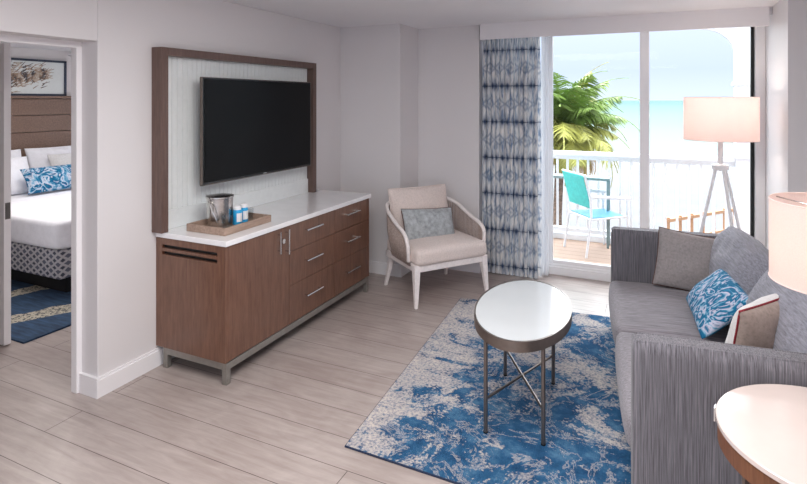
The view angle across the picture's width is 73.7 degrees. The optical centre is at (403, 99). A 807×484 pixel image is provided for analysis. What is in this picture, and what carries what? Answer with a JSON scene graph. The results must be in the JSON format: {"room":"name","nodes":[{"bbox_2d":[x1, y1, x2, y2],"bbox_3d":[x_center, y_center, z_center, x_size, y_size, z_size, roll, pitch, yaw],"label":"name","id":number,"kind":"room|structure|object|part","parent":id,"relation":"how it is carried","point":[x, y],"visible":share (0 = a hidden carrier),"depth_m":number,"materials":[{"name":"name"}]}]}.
{"room":"hotel room","nodes":[
{"label":"hotel room","id":0,"kind":"room"},
{"bbox_2d":[0,42,70,51],"bbox_3d":[-3.231,-0.725,4.601,3.850,0.250,6.000,0,0,25],"label":"ceiling","id":1,"kind":"structure","parent":0,"point":[12,44],"depth_m":6.18,"materials":[{"name":"paint"}]},
{"bbox_2d":[11,47,70,149],"bbox_3d":[-3.285,0.500,4.543,3.900,2.300,6.150,0,0,25],"label":"wall","id":2,"kind":"structure","parent":0,"point":[16,52],"depth_m":6.45,"materials":[{"name":"paint"}]},
{"bbox_2d":[0,43,10,345],"bbox_3d":[-3.082,0.631,3.770,0.923,2.022,0.110,0,0,25],"label":"door","id":3,"kind":"structure","parent":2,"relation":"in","point":[5,48],"depth_m":3.60,"materials":[{"name":"paint"}]},
{"bbox_3d":[-2.652,0.745,3.605,0.005,0.110,0.030,0,0,25],"label":"latch plate","id":4,"kind":"part","parent":3,"relation":"part of","materials":[{"name":"metal"}]},
{"bbox_2d":[11,58,66,95],"bbox_3d":[-4.497,-0.260,5.971,0.033,0.430,1.510,0,0,25],"label":"framed picture","id":5,"kind":"object","parent":2,"relation":"attached to","point":[29,77],"visible":0.75,"depth_m":6.36,"materials":[{"name":"paper"}]},
{"bbox_2d":[11,96,70,156],"bbox_3d":[-4.360,0.652,6.205,0.085,1.395,2.410,0,0,25],"label":"headboard","id":6,"kind":"object","parent":2,"relation":"attached to","point":[47,118],"visible":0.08,"depth_m":6.34,"materials":[{"name":"brown wood"}]},
{"bbox_3d":[-4.360,-0.030,6.205,0.085,0.030,2.410,0,0,25],"label":"rail","id":7,"kind":"part","parent":6,"relation":"part of","materials":[{"name":"brown wood"}]},
{"bbox_2d":[79,346,174,398],"bbox_3d":[-2.310,1.594,1.814,0.158,0.112,7.730,0,0,25],"label":"baseboard","id":8,"kind":"structure","parent":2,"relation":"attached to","point":[92,386],"depth_m":3.08,"materials":[{"name":"paint"}]},
{"bbox_2d":[0,0,339,376],"bbox_3d":[-2.323,0.470,1.820,0.150,2.360,7.730,0,0,25],"label":"wall","id":9,"kind":"structure","parent":0,"point":[117,37],"depth_m":3.16,"materials":[{"name":"paint"}]},
{"bbox_2d":[0,34,81,393],"bbox_3d":[-2.038,0.660,2.630,0.050,1.980,0.940,0,0,25],"label":"trim","id":10,"kind":"structure","parent":9,"relation":"attached to","point":[76,47],"depth_m":3.02,"materials":[{"name":"paint"}]},
{"bbox_2d":[152,47,315,233],"bbox_3d":[-1.157,0.246,4.029,0.085,1.136,1.650,0,0,25],"label":"backboard","id":11,"kind":"object","parent":9,"relation":"attached to","point":[178,197],"visible":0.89,"depth_m":3.55,"materials":[{"name":"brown wood"}]},
{"bbox_3d":[-1.496,0.246,3.305,0.085,1.136,0.052,0,0,25],"label":"frame post","id":12,"kind":"part","parent":11,"relation":"part of","materials":[{"name":"brown wood"}]},
{"bbox_3d":[-1.157,-0.297,4.029,0.085,0.050,1.546,0,0,25],"label":"frame rail","id":13,"kind":"part","parent":11,"relation":"part of","materials":[{"name":"brown wood"}]},
{"bbox_2d":[200,77,310,185],"bbox_3d":[-1.093,0.205,4.043,0.120,0.707,1.208,0,0,25],"label":"television","id":14,"kind":"object","parent":11,"relation":"attached to","point":[249,127],"visible":1,"depth_m":3.90,"materials":[{"name":"metal"}]},
{"bbox_3d":[-0.819,0.246,4.753,0.085,1.136,0.052,0,0,25],"label":"frame post","id":15,"kind":"part","parent":11,"relation":"part of","materials":[{"name":"brown wood"}]},
{"bbox_2d":[0,269,610,483],"bbox_3d":[-1.128,1.700,1.719,9.900,0.100,8.560,0,0,25],"label":"floor","id":16,"kind":"structure","parent":0,"point":[288,412],"depth_m":2.90,"materials":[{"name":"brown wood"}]},
{"bbox_2d":[11,279,70,343],"bbox_3d":[-2.897,1.644,5.330,2.038,0.012,2.795,0,0,25],"label":"rug","id":17,"kind":"object","parent":16,"relation":"on","point":[37,312],"visible":0.18,"depth_m":4.16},
{"bbox_2d":[11,188,70,291],"bbox_3d":[-3.324,1.309,5.712,2.060,0.656,1.985,0,0,25],"label":"bed","id":18,"kind":"object","parent":17,"relation":"on","point":[40,222],"visible":0.23,"depth_m":4.58,"materials":[{"name":"white fabric"}]},
{"bbox_2d":[11,149,20,157],"bbox_3d":[-4.364,0.770,5.682,0.242,0.438,0.690,0,0,30],"label":"pillow","id":19,"kind":"object","parent":18,"relation":"on","point":[14,153],"visible":0.18,"depth_m":5.92,"materials":[{"name":"white fabric"}]},
{"bbox_2d":[11,156,28,194],"bbox_3d":[-4.195,0.810,5.570,0.254,0.378,0.671,0,0,29],"label":"pillow","id":20,"kind":"object","parent":18,"relation":"on","point":[18,183],"visible":0.46,"depth_m":5.69,"materials":[{"name":"white fabric"}]},
{"bbox_3d":[-3.330,1.123,5.712,2.050,0.253,1.960,0,0,25],"label":"mattress","id":21,"kind":"part","parent":18,"relation":"part of","materials":[{"name":"white fabric"}]},
{"bbox_2d":[11,194,70,249],"bbox_3d":[-2.934,1.113,5.530,1.200,0.264,1.985,0,0,25],"label":"duvet","id":22,"kind":"object","parent":18,"relation":"on","point":[42,223],"depth_m":4.57,"materials":[{"name":"white fabric"}]},
{"bbox_2d":[20,164,70,194],"bbox_3d":[-3.711,0.850,5.995,0.211,0.257,0.986,0,0,28],"label":"bolster pillow","id":23,"kind":"object","parent":18,"relation":"on","point":[50,178],"visible":0.54,"depth_m":5.72,"materials":[{"name":"blue fabric"}]},
{"bbox_2d":[25,145,70,167],"bbox_3d":[-4.079,0.770,6.344,0.230,0.438,0.665,0,0,23],"label":"pillow","id":24,"kind":"object","parent":18,"relation":"on","point":[36,157],"visible":0.3,"depth_m":6.15,"materials":[{"name":"white fabric"}]},
{"bbox_2d":[47,153,70,165],"bbox_3d":[-3.881,0.810,6.317,0.217,0.365,0.500,0,0,25],"label":"pillow","id":25,"kind":"object","parent":18,"relation":"on","point":[55,159],"visible":0.21,"depth_m":6.18,"materials":[{"name":"white fabric"}]},
{"bbox_2d":[155,189,370,385],"bbox_3d":[-0.894,1.232,3.987,0.597,0.835,1.743,0,0,25],"label":"media console","id":26,"kind":"object","parent":16,"relation":"on","point":[221,300],"visible":1,"depth_m":3.37,"materials":[{"name":"brown wood"}]},
{"bbox_3d":[-1.459,1.605,3.326,0.034,0.090,0.034,0,0,25],"label":"leg","id":27,"kind":"part","parent":26,"relation":"part of","materials":[{"name":"grey paint"}]},
{"bbox_2d":[165,245,216,261],"bbox_3d":[-1.274,0.920,3.237,0.470,0.070,0.009,0,0,25],"label":"vent","id":28,"kind":"object","parent":26,"relation":"attached to","point":[180,253],"depth_m":3.22,"materials":[{"name":"black wood"}]},
{"bbox_3d":[-1.273,1.185,3.221,0.559,0.670,0.022,0,0,25],"label":"panel","id":29,"kind":"part","parent":26,"relation":"part of","materials":[{"name":"brown wood"}]},
{"bbox_3d":[-1.029,1.605,3.124,0.034,0.090,0.034,0,0,25],"label":"leg","id":30,"kind":"part","parent":26,"relation":"part of","materials":[{"name":"grey paint"}]},
{"bbox_2d":[186,212,270,235],"bbox_3d":[-1.115,0.791,3.466,0.310,0.045,0.430,0,0,25],"label":"serving tray","id":31,"kind":"object","parent":26,"relation":"on","point":[254,219],"visible":0.76,"depth_m":3.34,"materials":[{"name":"brown wood"}]},
{"bbox_2d":[206,193,233,226],"bbox_3d":[-1.179,0.708,3.462,0.175,0.192,0.188,0,0,-38],"label":"ice bucket","id":32,"kind":"object","parent":31,"relation":"on","point":[219,206],"visible":0.99,"depth_m":3.40,"materials":[{"name":"metal"}]},
{"bbox_3d":[-1.200,0.702,3.371,0.080,0.146,0.029,0,0,31],"label":"handle","id":33,"kind":"part","parent":32,"relation":"part of","materials":[{"name":"metal"}]},
{"bbox_3d":[-1.183,0.622,3.467,0.174,0.020,0.174,0,0,25],"label":"lid","id":34,"kind":"part","parent":32,"relation":"part of","materials":[{"name":"metal"}]},
{"bbox_2d":[233,205,241,224],"bbox_3d":[-1.071,0.744,3.470,0.058,0.120,0.058,0,0,25],"label":"toiletry bottle","id":35,"kind":"object","parent":31,"relation":"on","point":[237,212],"visible":0.86,"depth_m":3.45,"materials":[{"name":"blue plastic"}]},
{"bbox_2d":[240,203,247,222],"bbox_3d":[-1.053,0.744,3.544,0.058,0.120,0.058,0,0,25],"label":"toiletry bottle","id":36,"kind":"object","parent":31,"relation":"on","point":[244,208],"visible":0.79,"depth_m":3.52,"materials":[{"name":"white plastic"}]},
{"bbox_3d":[-0.903,1.185,3.377,0.020,0.667,0.572,0,0,25],"label":"door","id":37,"kind":"part","parent":26,"relation":"part of","materials":[{"name":"brown wood"}]},
{"bbox_3d":[-0.892,1.545,3.978,0.509,0.040,1.697,0,0,25],"label":"rail","id":38,"kind":"part","parent":26,"relation":"part of","materials":[{"name":"grey paint"}]},
{"bbox_3d":[-0.809,0.938,3.519,0.030,0.145,0.010,0,0,25],"label":"handle","id":39,"kind":"part","parent":26,"relation":"part of","materials":[{"name":"silver metal"}]},
{"bbox_3d":[-0.772,0.948,3.590,0.038,0.165,0.012,0,0,25],"label":"handle","id":40,"kind":"part","parent":26,"relation":"part of","materials":[{"name":"silver metal"}]},
{"bbox_3d":[-0.661,0.940,3.894,0.020,0.177,0.562,0,0,25],"label":"drawer","id":41,"kind":"part","parent":26,"relation":"part of","materials":[{"name":"brown wood"}]},
{"bbox_3d":[-0.661,1.145,3.894,0.020,0.227,0.562,0,0,25],"label":"drawer","id":42,"kind":"part","parent":26,"relation":"part of","materials":[{"name":"brown wood"}]},
{"bbox_3d":[-0.661,1.390,3.894,0.020,0.257,0.562,0,0,25],"label":"drawer","id":43,"kind":"part","parent":26,"relation":"part of","materials":[{"name":"brown wood"}]},
{"bbox_3d":[-0.644,0.915,3.864,0.038,0.011,0.200,0,0,25],"label":"handle","id":44,"kind":"part","parent":26,"relation":"part of","materials":[{"name":"silver metal"}]},
{"bbox_3d":[-0.644,1.130,3.864,0.038,0.011,0.200,0,0,25],"label":"handle","id":45,"kind":"part","parent":26,"relation":"part of","materials":[{"name":"silver metal"}]},
{"bbox_3d":[-0.644,1.375,3.864,0.038,0.011,0.200,0,0,25],"label":"handle","id":46,"kind":"part","parent":26,"relation":"part of","materials":[{"name":"silver metal"}]},
{"bbox_3d":[-0.429,1.145,4.391,0.020,0.227,0.530,0,0,25],"label":"drawer","id":47,"kind":"part","parent":26,"relation":"part of","materials":[{"name":"brown wood"}]},
{"bbox_3d":[-0.429,0.940,4.391,0.020,0.177,0.530,0,0,25],"label":"drawer","id":48,"kind":"part","parent":26,"relation":"part of","materials":[{"name":"brown wood"}]},
{"bbox_3d":[-0.429,1.390,4.391,0.020,0.257,0.530,0,0,25],"label":"drawer","id":49,"kind":"part","parent":26,"relation":"part of","materials":[{"name":"brown wood"}]},
{"bbox_3d":[-0.325,1.605,4.630,0.034,0.090,0.034,0,0,25],"label":"leg","id":50,"kind":"part","parent":26,"relation":"part of","materials":[{"name":"grey paint"}]},
{"bbox_3d":[-0.556,1.185,4.757,0.559,0.670,0.022,0,0,25],"label":"panel","id":51,"kind":"part","parent":26,"relation":"part of","materials":[{"name":"brown wood"}]},
{"bbox_2d":[384,184,488,308],"bbox_3d":[0.254,1.219,4.689,0.794,0.862,0.682,0,0,-28],"label":"armchair","id":52,"kind":"object","parent":16,"relation":"on","point":[418,255],"visible":0.82,"depth_m":4.56,"materials":[{"name":"beige fabric"}]},
{"bbox_3d":[-0.119,1.500,4.762,0.053,0.300,0.121,0,0,-37],"label":"leg","id":53,"kind":"part","parent":52,"relation":"part of","materials":[{"name":"white wood"}]},
{"bbox_3d":[0.103,1.482,4.275,0.061,0.335,0.076,0,0,-28],"label":"leg","id":54,"kind":"part","parent":52,"relation":"part of","materials":[{"name":"white wood"}]},
{"bbox_2d":[388,184,447,229],"bbox_3d":[0.153,1.014,4.858,0.600,0.460,0.180,0,-14,-28],"label":"cushion","id":55,"kind":"object","parent":52,"relation":"on","point":[432,196],"depth_m":4.80,"materials":[{"name":"beige fabric"}]},
{"bbox_2d":[401,207,454,239],"bbox_3d":[0.220,1.088,4.700,0.509,0.294,0.169,0,0,-21],"label":"lumbar pillow","id":56,"kind":"object","parent":52,"relation":"on","point":[418,223],"visible":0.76,"depth_m":4.64,"materials":[{"name":"grey fabric"}]},
{"bbox_3d":[0.272,1.345,4.655,0.680,0.060,0.545,0,0,-28],"label":"seat frame","id":57,"kind":"part","parent":52,"relation":"part of","materials":[{"name":"white wood"}]},
{"bbox_3d":[0.234,1.102,4.726,0.794,0.404,0.598,0,0,-28],"label":"rail","id":58,"kind":"part","parent":52,"relation":"part of","materials":[{"name":"white wood"}]},
{"bbox_2d":[387,229,485,265],"bbox_3d":[0.281,1.250,4.638,0.690,0.150,0.565,0,0,-28],"label":"seat cushion","id":59,"kind":"object","parent":52,"relation":"on","point":[458,247],"depth_m":4.44,"materials":[{"name":"beige fabric"}]},
{"bbox_3d":[0.681,1.482,4.582,0.061,0.335,0.076,0,0,-28],"label":"leg","id":60,"kind":"part","parent":52,"relation":"part of","materials":[{"name":"white wood"}]},
{"bbox_2d":[344,298,630,483],"bbox_3d":[0.849,1.645,3.216,1.734,0.011,2.212,0,0,25],"label":"area rug","id":61,"kind":"object","parent":16,"relation":"on","point":[430,421],"visible":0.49,"depth_m":2.79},
{"bbox_2d":[474,279,571,445],"bbox_3d":[0.651,1.379,2.924,0.504,0.518,0.910,0,0,20],"label":"coffee table","id":62,"kind":"object","parent":61,"relation":"on","point":[519,315],"visible":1,"depth_m":2.77,"materials":[{"name":"white glass"}]},
{"bbox_3d":[0.405,1.389,2.650,0.020,0.492,0.020,0,0,20],"label":"leg","id":63,"kind":"part","parent":62,"relation":"part of","materials":[{"name":"metal"}]},
{"bbox_3d":[0.605,1.389,3.199,0.020,0.492,0.020,0,0,20],"label":"leg","id":64,"kind":"part","parent":62,"relation":"part of","materials":[{"name":"metal"}]},
{"bbox_3d":[0.664,1.389,2.556,0.020,0.492,0.020,0,0,20],"label":"leg","id":65,"kind":"part","parent":62,"relation":"part of","materials":[{"name":"metal"}]},
{"bbox_3d":[0.864,1.389,3.104,0.020,0.492,0.020,0,0,20],"label":"leg","id":66,"kind":"part","parent":62,"relation":"part of","materials":[{"name":"metal"}]},
{"bbox_2d":[609,226,806,483],"bbox_3d":[1.603,1.226,2.867,0.907,0.822,1.980,0,0,19],"label":"sofa","id":67,"kind":"object","parent":61,"relation":"on","point":[671,379],"visible":0.68,"depth_m":2.06,"materials":[{"name":"fabric"}]},
{"bbox_2d":[615,332,633,446],"bbox_3d":[1.388,1.337,2.469,0.757,0.182,0.886,0,0,19],"label":"seat cushion","id":68,"kind":"object","parent":67,"relation":"on","point":[623,339],"depth_m":2.52,"materials":[{"name":"fabric"}]},
{"bbox_3d":[1.919,1.265,3.753,0.880,0.680,0.098,0,0,19],"label":"arm","id":69,"kind":"part","parent":67,"relation":"part of","materials":[{"name":"fabric"}]},
{"bbox_2d":[609,281,729,343],"bbox_3d":[1.675,1.337,3.313,0.757,0.182,0.886,0,0,19],"label":"seat cushion","id":70,"kind":"object","parent":67,"relation":"on","point":[634,306],"depth_m":3.20,"materials":[{"name":"fabric"}]},
{"bbox_2d":[652,227,714,291],"bbox_3d":[1.907,1.080,3.563,0.467,0.419,0.183,0,0,30],"label":"throw pillow","id":71,"kind":"object","parent":67,"relation":"on","point":[683,259],"visible":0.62,"depth_m":3.54,"materials":[{"name":"grey fabric"}]},
{"bbox_2d":[686,269,747,338],"bbox_3d":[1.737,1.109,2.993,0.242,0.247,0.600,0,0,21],"label":"throw pillow","id":72,"kind":"object","parent":67,"relation":"on","point":[713,302],"visible":0.85,"depth_m":2.84,"materials":[{"name":"blue fabric"}]},
{"bbox_3d":[1.312,1.265,1.971,0.880,0.680,0.098,0,0,19],"label":"arm","id":73,"kind":"part","parent":67,"relation":"part of","materials":[{"name":"fabric"}]},
{"bbox_2d":[709,226,768,325],"bbox_3d":[2.008,1.066,3.199,0.287,0.500,0.920,14,4,18],"label":"cushion","id":74,"kind":"object","parent":67,"relation":"on","point":[734,251],"depth_m":3.05,"materials":[{"name":"fabric"}]},
{"bbox_2d":[725,294,779,348],"bbox_3d":[1.629,1.065,2.403,0.534,0.456,0.229,0,0,-20],"label":"throw pillow","id":75,"kind":"object","parent":67,"relation":"on","point":[754,324],"visible":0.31,"depth_m":2.26,"materials":[{"name":"white fabric"}]},
{"bbox_2d":[746,269,806,352],"bbox_3d":[1.715,1.064,2.358,0.293,0.500,0.920,14,4,18],"label":"cushion","id":76,"kind":"object","parent":67,"relation":"on","point":[791,331],"depth_m":2.24,"materials":[{"name":"fabric"}]},
{"bbox_2d":[683,97,759,232],"bbox_3d":[2.376,0.816,4.033,0.498,1.672,0.498,0,0,42],"label":"floor lamp","id":77,"kind":"object","parent":16,"relation":"on","point":[720,120],"visible":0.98,"depth_m":3.85,"materials":[{"name":"fabric"}]},
{"bbox_3d":[2.209,1.083,4.033,0.287,1.140,0.023,0,0,0],"label":"leg","id":78,"kind":"part","parent":77,"relation":"part of","materials":[{"name":"paint"}]},
{"bbox_3d":[2.376,0.280,4.033,0.036,0.460,0.036,0,0,25],"label":"stem","id":79,"kind":"part","parent":77,"relation":"part of","materials":[{"name":"paint"}]},
{"bbox_3d":[2.376,0.141,4.033,0.494,0.318,0.494,0,0,25],"label":"lamp shade","id":80,"kind":"part","parent":77,"relation":"part of","materials":[{"name":"fabric"}]},
{"bbox_3d":[2.385,1.083,3.866,0.023,1.140,0.287,0,0,-3],"label":"leg","id":81,"kind":"part","parent":77,"relation":"part of","materials":[{"name":"paint"}]},
{"bbox_3d":[2.544,1.083,4.033,0.287,1.140,0.023,0,0,0],"label":"leg","id":82,"kind":"part","parent":77,"relation":"part of","materials":[{"name":"paint"}]},
{"bbox_2d":[714,384,806,483],"bbox_3d":[1.282,1.324,1.570,0.646,0.652,0.644,0,0,25],"label":"end table","id":83,"kind":"object","parent":16,"relation":"on","point":[762,428],"visible":1,"depth_m":1.62,"materials":[{"name":"beige stone"}]},
{"bbox_3d":[1.163,1.330,1.825,0.032,0.640,0.010,0,0,-25],"label":"leg","id":84,"kind":"part","parent":83,"relation":"part of","materials":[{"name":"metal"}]},
{"bbox_2d":[768,192,806,293],"bbox_3d":[1.291,0.650,1.588,0.356,0.694,0.356,0,0,25],"label":"table lamp","id":85,"kind":"object","parent":83,"relation":"on","point":[787,210],"visible":1,"depth_m":1.57,"materials":[{"name":"fabric"}]},
{"bbox_2d":[340,24,482,264],"bbox_3d":[0.069,0.470,5.426,1.430,2.360,0.830,0,0,25],"label":"wall","id":86,"kind":"structure","parent":0,"point":[411,97],"depth_m":5.20,"materials":[{"name":"paint"}]},
{"bbox_2d":[369,260,480,276],"bbox_3d":[0.064,1.594,5.192,1.308,0.112,0.373,0,0,-9],"label":"baseboard","id":87,"kind":"structure","parent":86,"relation":"attached to","point":[375,267],"depth_m":5.10,"materials":[{"name":"paint"}]},
{"bbox_2d":[222,0,779,28],"bbox_3d":[0.600,-0.785,0.989,6.150,0.150,8.700,0,0,25],"label":"ceiling","id":88,"kind":"structure","parent":0,"point":[419,14],"depth_m":4.19,"materials":[{"name":"paint"}]},
{"bbox_2d":[553,238,610,264],"bbox_3d":[2.494,1.730,5.573,6.200,0.120,1.490,0,0,25],"label":"floor","id":89,"kind":"structure","parent":0,"point":[575,250],"depth_m":5.92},
{"bbox_2d":[553,173,610,248],"bbox_3d":[2.040,1.278,6.255,0.680,0.785,0.200,0,0,25],"label":"table","id":90,"kind":"object","parent":89,"relation":"on","point":[555,175],"visible":0.43,"depth_m":6.10,"materials":[{"name":"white metal"}]},
{"bbox_3d":[2.296,1.292,6.046,0.024,0.755,0.024,0,0,25],"label":"leg","id":91,"kind":"part","parent":90,"relation":"part of","materials":[{"name":"white metal"}]},
{"bbox_3d":[2.364,1.292,6.191,0.024,0.755,0.024,0,0,25],"label":"leg","id":92,"kind":"part","parent":90,"relation":"part of","materials":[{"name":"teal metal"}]},
{"bbox_2d":[562,169,630,257],"bbox_3d":[2.115,1.229,5.944,0.556,0.885,0.496,0,0,-12],"label":"balcony chair","id":93,"kind":"object","parent":89,"relation":"on","point":[577,193],"visible":0.95,"depth_m":5.85,"materials":[{"name":"teal fabric"}]},
{"bbox_3d":[1.850,1.229,6.123,0.104,0.885,0.025,0,0,-12],"label":"leg","id":94,"kind":"part","parent":93,"relation":"part of","materials":[{"name":"white paint"}]},
{"bbox_3d":[1.893,0.980,5.897,0.101,0.350,0.436,0,0,-12],"label":"backrest","id":95,"kind":"part","parent":93,"relation":"part of","materials":[{"name":"teal fabric"}]},
{"bbox_3d":[1.945,1.229,5.673,0.104,0.885,0.025,0,0,-12],"label":"leg","id":96,"kind":"part","parent":93,"relation":"part of","materials":[{"name":"white paint"}]},
{"bbox_3d":[2.109,1.045,6.178,0.472,0.066,0.036,0,0,-12],"label":"armrest","id":97,"kind":"part","parent":93,"relation":"part of","materials":[{"name":"white paint"}]},
{"bbox_3d":[2.149,1.258,5.951,0.415,0.008,0.420,0,0,-12],"label":"seat","id":98,"kind":"part","parent":93,"relation":"part of","materials":[{"name":"teal fabric"}]},
{"bbox_3d":[2.141,1.265,5.950,0.442,0.042,0.462,0,0,-12],"label":"seat frame","id":99,"kind":"part","parent":93,"relation":"part of","materials":[{"name":"white paint"}]},
{"bbox_3d":[2.312,1.370,6.221,0.040,0.601,0.025,0,0,-12],"label":"leg","id":100,"kind":"part","parent":93,"relation":"part of","materials":[{"name":"white paint"}]},
{"bbox_3d":[2.204,1.045,5.728,0.472,0.066,0.036,0,0,-12],"label":"armrest","id":101,"kind":"part","parent":93,"relation":"part of","materials":[{"name":"white paint"}]},
{"bbox_3d":[2.407,1.370,5.771,0.040,0.601,0.025,0,0,-12],"label":"leg","id":102,"kind":"part","parent":93,"relation":"part of","materials":[{"name":"white paint"}]},
{"bbox_2d":[553,150,735,243],"bbox_3d":[2.759,1.145,6.139,5.000,1.050,0.140,0,0,25],"label":"balcony railing","id":103,"kind":"object","parent":89,"relation":"on","point":[573,233],"visible":0.22,"depth_m":6.18,"materials":[{"name":"white metal"}]},
{"bbox_3d":[2.759,1.603,6.139,5.000,0.135,0.140,0,0,25],"label":"rail","id":104,"kind":"part","parent":103,"relation":"part of","materials":[{"name":"white metal"}]},
{"bbox_3d":[2.755,0.667,6.130,5.000,0.095,0.120,0,0,25],"label":"rail","id":105,"kind":"part","parent":103,"relation":"part of","materials":[{"name":"white metal"}]},
{"bbox_3d":[2.764,1.135,6.126,0.080,0.950,0.080,0,0,25],"label":"post","id":106,"kind":"part","parent":103,"relation":"part of","materials":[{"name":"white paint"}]},
{"bbox_2d":[701,27,749,234],"bbox_3d":[3.493,0.160,5.785,0.530,3.020,0.240,0,0,25],"label":"column","id":107,"kind":"structure","parent":89,"relation":"on","point":[739,37],"depth_m":5.65,"materials":[{"name":"white paint"}]},
{"bbox_2d":[765,0,806,249],"bbox_3d":[1.639,0.470,0.426,0.990,2.360,8.560,0,0,25],"label":"wall","id":108,"kind":"structure","parent":0,"point":[786,35],"depth_m":3.69,"materials":[{"name":"paint"}]},
{"bbox_3d":[2.340,0.470,4.735,3.270,2.360,0.160,0,0,25],"label":"wall window","id":109,"kind":"structure","parent":0,"visible":0},
{"bbox_2d":[480,6,771,281],"bbox_3d":[1.864,0.470,4.780,2.310,2.360,0.480,0,0,25],"label":"sliding door frame","id":110,"kind":"structure","parent":109,"relation":"attached to","point":[593,271],"depth_m":4.59,"materials":[{"name":"paint"}]},
{"bbox_2d":[482,37,541,278],"bbox_3d":[1.011,0.499,5.071,0.557,2.278,0.110,0,0,25],"label":"curtain","id":111,"kind":"object","parent":110,"relation":"hanging from","point":[511,70],"visible":0.93,"depth_m":5.03,"materials":[{"name":"blue fabric"}]},
{"bbox_2d":[541,37,548,275],"bbox_3d":[1.322,0.499,5.034,0.070,2.278,0.041,0,0,25],"label":"sheer curtain","id":112,"kind":"object","parent":110,"relation":"hanging from","point":[544,40],"visible":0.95,"depth_m":5.02,"materials":[{"name":"white fabric"}]},
{"bbox_3d":[1.946,1.601,4.919,2.280,0.098,0.160,0,0,25],"label":"door sill","id":113,"kind":"part","parent":110,"relation":"part of","materials":[{"name":"paint"}]},
{"bbox_3d":[1.761,0.448,4.964,0.918,2.225,0.045,0,0,25],"label":"sash frame","id":114,"kind":"part","parent":110,"relation":"part of","materials":[{"name":"paint"}]},
{"bbox_3d":[1.946,0.435,4.919,2.280,2.250,0.160,0,0,25],"label":"frame","id":115,"kind":"part","parent":110,"relation":"part of","materials":[{"name":"paint"}]},
{"label":"outside","id":116,"kind":"structure","parent":0,"visible":0},
{"bbox_2d":[553,160,733,233],"bbox_3d":[13.750,5.800,29.420,120.000,0.300,51.050,0,0,25],"label":"ground","id":117,"kind":"structure","parent":116,"point":[625,166],"depth_m":32.06,"materials":[{"name":"white sand"}]},
{"bbox_2d":[553,62,639,225],"bbox_3d":[4.861,2.251,16.921,4.195,6.803,4.455,0,0,-11],"label":"palm tree","id":118,"kind":"object","parent":117,"relation":"on","point":[572,116],"visible":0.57,"depth_m":15.97,"materials":[{"name":"green plant"}]},
{"bbox_2d":[667,208,733,233],"bbox_3d":[12.531,5.050,21.720,5.868,1.200,0.140,0,0,-29],"label":"railing","id":119,"kind":"object","parent":117,"relation":"on","point":[680,218],"visible":0.24,"depth_m":21.03,"materials":[{"name":"brown wood"}]},
{"bbox_3d":[10.650,5.050,20.695,0.100,1.200,0.100,0,0,25],"label":"post","id":120,"kind":"part","parent":119,"relation":"part of","materials":[{"name":"brown wood"}]},
{"bbox_3d":[11.277,5.050,21.037,0.100,1.200,0.100,0,0,25],"label":"post","id":121,"kind":"part","parent":119,"relation":"part of","materials":[{"name":"brown wood"}]},
{"bbox_3d":[12.531,4.570,21.720,5.868,0.120,0.120,0,0,-29],"label":"rail","id":122,"kind":"part","parent":119,"relation":"part of","materials":[{"name":"brown wood"}]},
{"bbox_3d":[12.531,5.355,21.720,5.868,0.090,0.120,0,0,-29],"label":"rail","id":123,"kind":"part","parent":119,"relation":"part of","materials":[{"name":"brown wood"}]},
{"bbox_3d":[13.158,5.050,22.061,0.100,1.200,0.100,0,0,25],"label":"post","id":124,"kind":"part","parent":119,"relation":"part of","materials":[{"name":"brown wood"}]},
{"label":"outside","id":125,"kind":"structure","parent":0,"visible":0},
{"bbox_2d":[588,101,733,156],"bbox_3d":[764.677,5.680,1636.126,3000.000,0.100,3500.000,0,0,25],"label":"sea","id":126,"kind":"structure","parent":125,"point":[665,117],"depth_m":89.62,"materials":[{"name":"white liquid"}]}
]}

